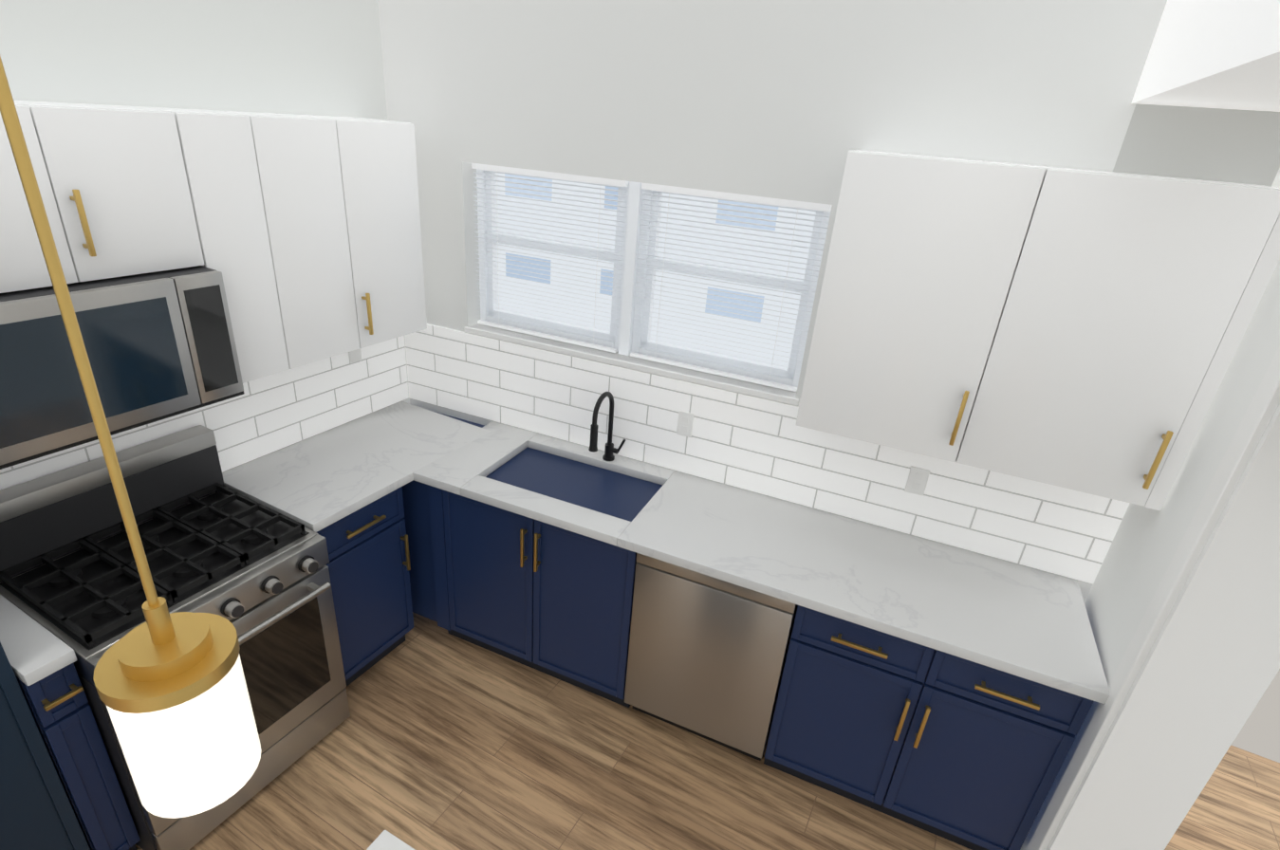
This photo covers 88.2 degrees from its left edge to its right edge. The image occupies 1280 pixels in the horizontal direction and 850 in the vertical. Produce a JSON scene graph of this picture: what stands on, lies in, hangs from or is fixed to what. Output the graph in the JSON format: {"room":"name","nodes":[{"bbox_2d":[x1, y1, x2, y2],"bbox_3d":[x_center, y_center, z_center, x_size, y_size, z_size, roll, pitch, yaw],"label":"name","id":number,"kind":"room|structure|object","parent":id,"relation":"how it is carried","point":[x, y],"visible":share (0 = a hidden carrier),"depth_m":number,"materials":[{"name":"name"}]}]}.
{"room":"kitchen","nodes":[
{"label":"kitchen","id":0,"kind":"room"},
{"bbox_2d":[0,0,408,403],"bbox_3d":[-3.197,0.643,0.438,0.415,2.870,8.200,17,27,24],"label":"wall","id":1,"kind":"structure","parent":0,"point":[313,57],"depth_m":2.30,"materials":[{"name":"white paint"}]},
{"bbox_2d":[0,99,87,293],"bbox_3d":[-1.814,-0.597,1.720,0.315,0.463,0.355,17,27,24],"label":"upper cabinet","id":2,"kind":"object","parent":1,"relation":"attached to","point":[23,266],"depth_m":1.76,"materials":[{"name":"white wood"}]},
{"bbox_2d":[37,101,212,280],"bbox_3d":[-1.645,-0.717,2.009,0.315,0.463,0.357,17,27,24],"label":"upper cabinet","id":3,"kind":"object","parent":1,"relation":"attached to","point":[129,184],"depth_m":1.94,"materials":[{"name":"white wood"}]},
{"bbox_2d":[0,265,244,469],"bbox_3d":[-1.719,-0.236,2.035,0.394,0.433,0.710,17,27,24],"label":"over-the-range microwave","id":4,"kind":"object","parent":3,"relation":"attached to","point":[159,345],"visible":0.92,"depth_m":1.95,"materials":[{"name":"grey metal"}]},
{"bbox_2d":[0,335,409,490],"bbox_3d":[-1.709,-0.032,2.689,0.009,0.476,1.920,17,27,24],"label":"tile backsplash","id":5,"kind":"structure","parent":1,"relation":"attached to","point":[278,411],"depth_m":2.92,"materials":[{"name":"white tile"}]},
{"bbox_2d":[348,348,361,363],"bbox_3d":[-1.375,-0.357,3.181,0.005,0.115,0.072,17,27,24],"label":"electrical outlet plate","id":6,"kind":"object","parent":5,"relation":"attached to","point":[355,356],"depth_m":3.19,"materials":[{"name":"white plastic"}]},
{"bbox_2d":[182,108,296,383],"bbox_3d":[-1.519,-0.621,2.342,0.315,0.898,0.236,17,27,24],"label":"upper cabinet","id":7,"kind":"object","parent":1,"relation":"attached to","point":[226,146],"depth_m":2.27,"materials":[{"name":"white wood"}]},
{"bbox_2d":[258,111,364,367],"bbox_3d":[-1.383,-0.717,2.574,0.315,0.898,0.334,17,27,24],"label":"upper cabinet","id":8,"kind":"object","parent":1,"relation":"attached to","point":[302,233],"depth_m":2.51,"materials":[{"name":"white wood"}]},
{"bbox_2d":[341,116,426,347],"bbox_3d":[-1.211,-0.838,2.867,0.315,0.898,0.388,17,27,24],"label":"upper cabinet","id":9,"kind":"object","parent":1,"relation":"attached to","point":[380,157],"depth_m":2.79,"materials":[{"name":"white wood"}]},
{"bbox_2d":[135,612,1279,849],"bbox_3d":[-0.804,2.563,0.198,6.200,0.050,8.800,17,27,24],"label":"floor","id":10,"kind":"structure","parent":0,"point":[439,739],"depth_m":2.67,"materials":[{"name":"brown wood"}]},
{"bbox_2d":[0,642,90,849],"bbox_3d":[-2.258,0.655,1.176,0.630,2.370,1.515,17,27,24],"label":"cabinet surround","id":11,"kind":"object","parent":10,"relation":"on","point":[37,812],"visible":1,"depth_m":1.87,"materials":[{"name":"blue wood"}]},
{"bbox_2d":[0,425,350,849],"bbox_3d":[-1.639,0.770,2.409,0.738,1.220,0.750,17,27,24],"label":"range","id":12,"kind":"object","parent":10,"relation":"on","point":[255,574],"visible":0.67,"depth_m":2.29,"materials":[{"name":"grey metal"}]},
{"bbox_2d":[229,484,417,686],"bbox_3d":[-1.438,0.671,3.002,0.592,0.936,0.458,17,27,24],"label":"base cabinet","id":13,"kind":"object","parent":10,"relation":"on","point":[374,587],"depth_m":2.89,"materials":[{"name":"blue wood"}]},
{"bbox_2d":[222,401,489,534],"bbox_3d":[-1.255,0.139,3.018,0.622,0.040,1.017,17,27,24],"label":"countertop","id":14,"kind":"structure","parent":13,"relation":"on","point":[319,481],"depth_m":2.89,"materials":[{"name":"white stone"}]},
{"bbox_2d":[366,830,415,849],"bbox_3d":[-0.646,1.731,0.843,0.839,0.940,1.714,17,27,24],"label":"kitchen island","id":15,"kind":"object","parent":10,"relation":"on","point":[384,840],"visible":1,"depth_m":1.47,"materials":[{"name":"white stone"}]},
{"bbox_2d":[406,404,489,630],"bbox_3d":[-1.095,0.493,3.448,0.742,0.935,0.628,17,27,24],"label":"base cabinet","id":16,"kind":"object","parent":10,"relation":"on","point":[426,525],"depth_m":3.10,"materials":[{"name":"blue wood"}]},
{"bbox_2d":[440,492,636,707],"bbox_3d":[-0.390,0.675,3.178,1.055,0.936,0.675,17,27,24],"label":"base cabinet","id":17,"kind":"object","parent":10,"relation":"on","point":[541,601],"depth_m":2.90,"materials":[{"name":"blue wood"}]},
{"bbox_2d":[624,553,797,760],"bbox_3d":[0.353,0.873,2.888,0.620,0.929,0.575,14,26,20],"label":"dishwasher","id":18,"kind":"object","parent":10,"relation":"on","point":[707,656],"visible":0.62,"depth_m":2.61,"materials":[{"name":"grey metal"}]},
{"bbox_2d":[763,617,1080,849],"bbox_3d":[1.072,1.044,2.640,0.975,0.936,0.668,17,27,24],"label":"base cabinet","id":19,"kind":"object","parent":10,"relation":"on","point":[947,692],"depth_m":2.38,"materials":[{"name":"blue wood"}]},
{"bbox_2d":[413,421,1109,727],"bbox_3d":[0.329,0.414,2.706,2.701,0.039,0.848,17,27,24],"label":"countertop","id":20,"kind":"structure","parent":19,"relation":"on","point":[1023,635],"depth_m":2.47,"materials":[{"name":"white stone"}]},
{"bbox_2d":[485,443,660,522],"bbox_3d":[-0.302,0.353,3.000,0.779,0.216,0.469,17,27,24],"label":"sink","id":21,"kind":"object","parent":20,"relation":"in","point":[603,491],"depth_m":2.99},
{"bbox_2d":[588,391,625,461],"bbox_3d":[-0.150,0.027,2.969,0.108,0.366,0.218,17,27,24],"label":"faucet","id":22,"kind":"object","parent":20,"relation":"on","point":[610,450],"visible":0.98,"depth_m":2.98,"materials":[{"name":"black metal"}]},
{"bbox_2d":[377,0,1279,602],"bbox_3d":[0.332,-0.231,2.954,4.300,2.870,0.252,14,26,20],"label":"wall","id":23,"kind":"structure","parent":0,"point":[788,99],"depth_m":2.37,"materials":[{"name":"white paint"}]},
{"bbox_2d":[463,168,830,406],"bbox_3d":[-0.048,-0.656,2.895,1.660,0.788,0.172,14,26,20],"label":"window","id":24,"kind":"structure","parent":23,"relation":"in","point":[625,316],"depth_m":2.93,"materials":[{"name":"white"}]},
{"bbox_2d":[471,163,832,391],"bbox_3d":[-0.048,-0.668,2.886,1.606,0.754,0.033,14,26,20],"label":"window blinds","id":25,"kind":"object","parent":24,"relation":"attached to","point":[697,192],"visible":0.98,"depth_m":2.81,"materials":[{"name":"white plastic"}]},
{"bbox_2d":[402,323,1129,584],"bbox_3d":[0.243,0.004,2.941,3.243,0.491,0.285,17,27,24],"label":"tile backsplash","id":26,"kind":"structure","parent":23,"relation":"attached to","point":[759,445],"depth_m":2.84,"materials":[{"name":"white tile"}]},
{"bbox_2d":[676,410,694,437],"bbox_3d":[0.202,-0.004,2.947,0.072,0.115,0.008,14,26,19],"label":"electrical outlet plate","id":27,"kind":"object","parent":26,"relation":"attached to","point":[685,421],"depth_m":2.94,"materials":[{"name":"white plastic"}]},
{"bbox_2d":[904,465,930,496],"bbox_3d":[1.099,0.222,2.617,0.072,0.115,0.008,14,26,19],"label":"electrical outlet plate","id":28,"kind":"object","parent":26,"relation":"attached to","point":[917,480],"depth_m":2.61,"materials":[{"name":"white plastic"}]},
{"bbox_2d":[796,149,1279,510],"bbox_3d":[1.172,-0.338,2.141,1.132,0.931,0.366,14,26,20],"label":"upper cabinet","id":29,"kind":"object","parent":23,"relation":"attached to","point":[1082,330],"visible":1,"depth_m":1.98,"materials":[{"name":"white wood"}]},
{"bbox_2d":[1020,167,1279,849],"bbox_3d":[0.135,1.535,-0.898,0.508,2.870,8.604,17,27,24],"label":"wall","id":30,"kind":"structure","parent":0,"point":[1144,545],"depth_m":1.96,"materials":[{"name":"white paint"}]},
{"bbox_2d":[1026,345,1279,849],"bbox_3d":[1.310,0.957,1.491,0.300,2.090,1.080,17,27,24],"label":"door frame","id":31,"kind":"structure","parent":30,"relation":"attached to","point":[1208,672],"depth_m":1.80,"materials":[{"name":"white"}]},
{"bbox_2d":[1131,0,1279,111],"bbox_3d":[-0.063,0.280,-1.315,0.668,0.280,8.608,17,27,24],"label":"ceiling","id":32,"kind":"structure","parent":0,"point":[1223,54],"depth_m":1.37,"materials":[{"name":"white paint"}]},
{"bbox_3d":[-0.586,-0.102,-1.035,6.200,0.100,8.800,17,27,24],"label":"ceiling","id":33,"kind":"structure","parent":0,"visible":0},
{"bbox_2d":[0,55,261,818],"bbox_3d":[-0.418,-0.129,0.466,0.120,1.081,0.120,17,27,24],"label":"pendant light","id":34,"kind":"object","parent":33,"relation":"hanging from","point":[172,690],"visible":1,"depth_m":0.61,"materials":[{"name":"white glass"}]},
{"label":"outside","id":35,"kind":"structure","parent":0,"visible":0},
{"bbox_2d":[495,172,816,368],"bbox_3d":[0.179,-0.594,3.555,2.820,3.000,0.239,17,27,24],"label":"window glass","id":36,"kind":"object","parent":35,"point":[780,348],"depth_m":3.50,"materials":[{"name":"clear glass"}]}
]}

